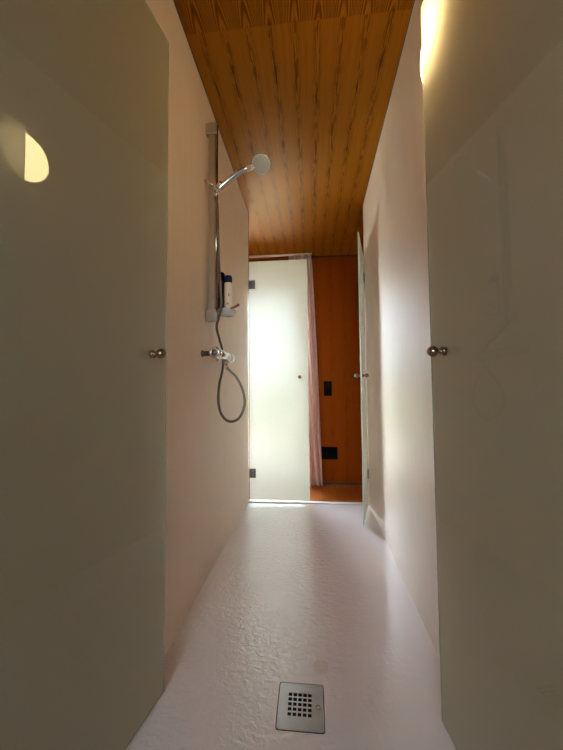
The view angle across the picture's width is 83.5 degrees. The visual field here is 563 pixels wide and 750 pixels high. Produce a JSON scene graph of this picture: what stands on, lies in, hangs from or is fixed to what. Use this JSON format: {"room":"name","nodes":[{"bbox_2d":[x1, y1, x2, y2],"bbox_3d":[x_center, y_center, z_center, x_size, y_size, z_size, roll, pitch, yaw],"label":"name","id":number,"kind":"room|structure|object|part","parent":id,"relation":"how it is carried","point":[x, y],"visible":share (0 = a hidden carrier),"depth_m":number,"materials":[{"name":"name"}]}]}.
{"room":"shower room","nodes":[
{"label":"shower room","id":0,"kind":"room"},
{"bbox_2d":[145,0,248,656],"bbox_3d":[-0.396,-0.141,1.781,0.100,2.543,1.659,-1,-3,5],"label":"wall","id":1,"kind":"structure","parent":0,"point":[207,493],"depth_m":1.40,"materials":[{"name":"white paint"}]},
{"bbox_2d":[173,0,248,211],"bbox_3d":[-0.360,-1.411,1.783,0.004,0.006,1.759,-1,-3,5],"label":"trim","id":2,"kind":"structure","parent":1,"relation":"attached to","point":[173,0],"depth_m":1.54,"materials":[{"name":"brown wood"}]},
{"bbox_2d":[204,122,221,321],"bbox_3d":[-0.334,-0.760,1.552,0.104,1.000,0.057,-1,-3,5],"label":"shower rail","id":3,"kind":"object","parent":1,"relation":"attached to","point":[211,315],"visible":0.83,"depth_m":1.55,"materials":[{"name":"grey metal"}]},
{"bbox_3d":[-0.359,-0.943,1.547,0.059,0.036,0.018,0,-3,-6],"label":"lever","id":4,"kind":"part","parent":3,"relation":"part of","materials":[{"name":"silver metal"}]},
{"bbox_2d":[216,308,235,316],"bbox_3d":[-0.268,-0.304,1.544,0.096,0.026,0.105,-3,-4,45],"label":"soap dish","id":5,"kind":"object","parent":3,"relation":"attached to","point":[226,312],"visible":0.81,"depth_m":1.52,"materials":[{"name":"grey plastic"}]},
{"bbox_2d":[218,272,224,316],"bbox_3d":[-0.299,-0.405,1.579,0.039,0.223,0.037,-1,-3,5],"label":"bottle","id":6,"kind":"object","parent":5,"relation":"on","point":[222,273],"visible":0.47,"depth_m":1.57,"materials":[{"name":"black plastic"}]},
{"bbox_2d":[224,275,231,307],"bbox_3d":[-0.262,-0.392,1.551,0.041,0.194,0.032,-1,-3,5],"label":"shampoo bottle","id":7,"kind":"object","parent":5,"relation":"in","point":[228,278],"visible":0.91,"depth_m":1.54,"materials":[{"name":"beige plastic"}]},
{"bbox_2d":[215,153,270,191],"bbox_3d":[-0.191,-0.979,1.541,0.276,0.160,0.081,-1,-3,5],"label":"shower","id":8,"kind":"object","parent":3,"relation":"attached to","point":[261,164],"visible":1,"depth_m":1.53,"materials":[{"name":"silver metal"}]},
{"bbox_2d":[214,190,245,422],"bbox_3d":[-0.300,-0.332,1.600,0.167,1.144,0.192,-2,-3,32],"label":"shower hose","id":9,"kind":"object","parent":8,"relation":"attached to","point":[225,366],"visible":0.98,"depth_m":1.54,"materials":[{"name":"grey"}]},
{"bbox_3d":[-0.244,-0.958,1.545,0.169,0.120,0.031,-1,-3,5],"label":"handle","id":10,"kind":"part","parent":8,"relation":"part of","materials":[{"name":"silver metal"}]},
{"bbox_2d":[201,347,234,363],"bbox_3d":[-0.313,-0.091,1.593,0.098,0.067,0.292,-1,-3,5],"label":"shower mixer","id":11,"kind":"object","parent":1,"relation":"attached to","point":[217,353],"visible":1,"depth_m":1.47,"materials":[{"name":"silver metal"}]},
{"bbox_3d":[-0.306,-0.103,1.468,0.054,0.054,0.043,-1,-3,5],"label":"control knob","id":12,"kind":"part","parent":11,"relation":"part of","materials":[{"name":"silver metal"}]},
{"bbox_2d":[248,213,249,499],"bbox_3d":[-0.318,-0.104,2.630,0.102,2.543,0.014,-1,-3,5],"label":"trim","id":13,"kind":"structure","parent":1,"relation":"attached to","point":[248,213],"depth_m":2.61,"materials":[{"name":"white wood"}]},
{"bbox_2d":[249,259,309,500],"bbox_3d":[-0.025,0.027,2.574,0.486,1.952,0.097,-1,-3,5],"label":"shower door","id":14,"kind":"structure","parent":1,"relation":"attached to","point":[278,313],"depth_m":2.57,"materials":[{"name":"white glass"}]},
{"bbox_2d":[249,500,368,504],"bbox_3d":[0.211,1.012,2.506,0.948,0.007,0.038,-1,-3,5],"label":"trim","id":15,"kind":"structure","parent":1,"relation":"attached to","point":[260,501],"depth_m":2.50,"materials":[{"name":"grey"}]},
{"bbox_2d":[126,502,455,749],"bbox_3d":[0.093,1.037,1.391,0.997,0.141,2.274,-1,-3,5],"label":"floor","id":16,"kind":"structure","parent":0,"point":[314,594],"depth_m":1.11,"materials":[{"name":"plastic"}]},
{"bbox_2d":[275,682,324,733],"bbox_3d":[0.056,0.979,0.899,0.133,0.072,0.138,-1,-3,5],"label":"floor drain","id":17,"kind":"object","parent":16,"relation":"in","point":[300,708],"visible":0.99,"depth_m":0.90,"materials":[{"name":"metal"}]},
{"bbox_2d":[175,0,413,259],"bbox_3d":[-0.105,-1.515,0.696,4.300,0.100,6.034,-1,-3,5],"label":"ceiling","id":18,"kind":"structure","parent":0,"point":[305,85],"depth_m":1.62,"materials":[{"name":"brown wood"}]},
{"bbox_2d":[249,253,311,257],"bbox_3d":[-0.603,-1.324,3.566,1.880,0.018,0.024,-1,-3,5],"label":"rail","id":19,"kind":"object","parent":18,"relation":"attached to","point":[298,254],"visible":0.44,"depth_m":3.50,"materials":[{"name":"white metal"}]},
{"bbox_2d":[289,255,322,485],"bbox_3d":[0.260,-0.073,3.432,0.341,2.510,0.076,-1,-3,5],"label":"curtain","id":20,"kind":"object","parent":19,"relation":"hanging from","point":[315,458],"visible":0.6,"depth_m":3.41,"materials":[{"name":"pink fabric"}]},
{"bbox_2d":[249,256,361,482],"bbox_3d":[0.179,-0.066,3.589,4.300,2.543,0.100,-1,-3,5],"label":"wall","id":21,"kind":"structure","parent":0,"point":[335,279],"depth_m":3.50,"materials":[{"name":"brown wood"}]},
{"bbox_2d":[324,381,331,395],"bbox_3d":[0.513,0.149,3.492,0.088,0.163,0.013,-1,-3,5],"label":"light switch","id":22,"kind":"object","parent":21,"relation":"attached to","point":[327,384],"visible":1,"depth_m":3.49,"materials":[{"name":"black plastic"}]},
{"bbox_2d":[321,447,337,458],"bbox_3d":[0.526,0.857,3.460,0.177,0.136,0.012,-1,-3,5],"label":"wall socket","id":23,"kind":"object","parent":21,"relation":"attached to","point":[326,452],"visible":0.97,"depth_m":3.46,"materials":[{"name":"black plastic"}]},
{"bbox_2d":[312,254,357,257],"bbox_3d":[1.293,-1.346,3.487,2.030,0.012,0.010,-1,-3,5],"label":"trim","id":24,"kind":"structure","parent":21,"relation":"attached to","point":[355,254],"depth_m":3.55,"materials":[{"name":"brown wood"}]},
{"bbox_2d":[323,482,361,484],"bbox_3d":[1.314,1.177,3.375,2.030,0.022,0.008,-1,-3,5],"label":"baseboard","id":25,"kind":"structure","parent":21,"relation":"attached to","point":[324,483],"depth_m":3.43,"materials":[{"name":"brown wood"}]},
{"bbox_2d":[250,485,362,501],"bbox_3d":[-0.083,1.125,0.579,4.300,0.100,5.834,-1,-3,5],"label":"floor","id":26,"kind":"structure","parent":0,"point":[327,493],"depth_m":3.15,"materials":[{"name":"brown wood"}]},
{"bbox_2d":[363,0,439,658],"bbox_3d":[0.628,-0.156,1.637,0.100,2.543,1.761,-1,-3,6],"label":"wall","id":27,"kind":"structure","parent":0,"point":[401,481],"depth_m":1.43,"materials":[{"name":"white paint"}]},
{"bbox_2d":[354,232,368,524],"bbox_3d":[0.598,0.010,2.304,0.097,1.952,0.426,-1,-3,19],"label":"shower door","id":28,"kind":"structure","parent":27,"relation":"attached to","point":[361,275],"depth_m":2.21,"materials":[{"name":"white glass"}]},
{"bbox_2d":[362,206,368,502],"bbox_3d":[0.724,-0.118,2.519,0.102,2.543,0.016,-1,-3,5],"label":"trim","id":29,"kind":"structure","parent":27,"relation":"attached to","point":[362,206],"depth_m":2.52,"materials":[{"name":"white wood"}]},
{"bbox_2d":[362,0,414,205],"bbox_3d":[0.565,-1.423,1.698,0.004,0.006,1.759,-1,-3,6],"label":"trim","id":30,"kind":"structure","parent":27,"relation":"attached to","point":[414,0],"depth_m":1.56,"materials":[{"name":"brown wood"}]},
{"bbox_2d":[420,50,422,81],"bbox_3d":[0.459,-0.988,0.941,0.062,0.224,0.224,-1,-3,5],"label":"wall lamp","id":31,"kind":"object","parent":27,"relation":"attached to","point":[421,50],"visible":0.09,"depth_m":0.99,"materials":[{"name":"white ceramic"}]},
{"bbox_3d":[-0.523,-0.190,0.660,0.055,2.543,0.600,-1,-3,5],"label":"wall","id":32,"kind":"structure","parent":0,"visible":0},
{"bbox_2d":[0,0,168,749],"bbox_3d":[-0.428,-0.080,0.738,0.097,2.018,0.502,-1,-3,16],"label":"shower door","id":33,"kind":"structure","parent":32,"relation":"attached to","point":[84,84],"depth_m":0.68,"materials":[{"name":"white glass"}]},
{"bbox_3d":[-0.352,-0.061,0.906,0.044,0.029,0.029,-1,-3,15],"label":"knob","id":34,"kind":"part","parent":33,"relation":"part of","materials":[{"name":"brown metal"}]},
{"bbox_3d":[0.519,-0.206,0.514,0.079,2.543,0.500,-1,-3,5],"label":"wall","id":35,"kind":"structure","parent":0,"visible":0},
{"bbox_2d":[421,0,562,749],"bbox_3d":[0.435,-0.093,0.612,0.097,2.018,0.555,0,-3,-2],"label":"shower door","id":36,"kind":"structure","parent":35,"relation":"attached to","point":[493,69],"depth_m":0.62,"materials":[{"name":"white glass"}]},
{"bbox_3d":[0.401,-0.061,0.820,0.044,0.029,0.029,0,-3,-1],"label":"knob","id":37,"kind":"part","parent":36,"relation":"part of","materials":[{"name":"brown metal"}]}
]}

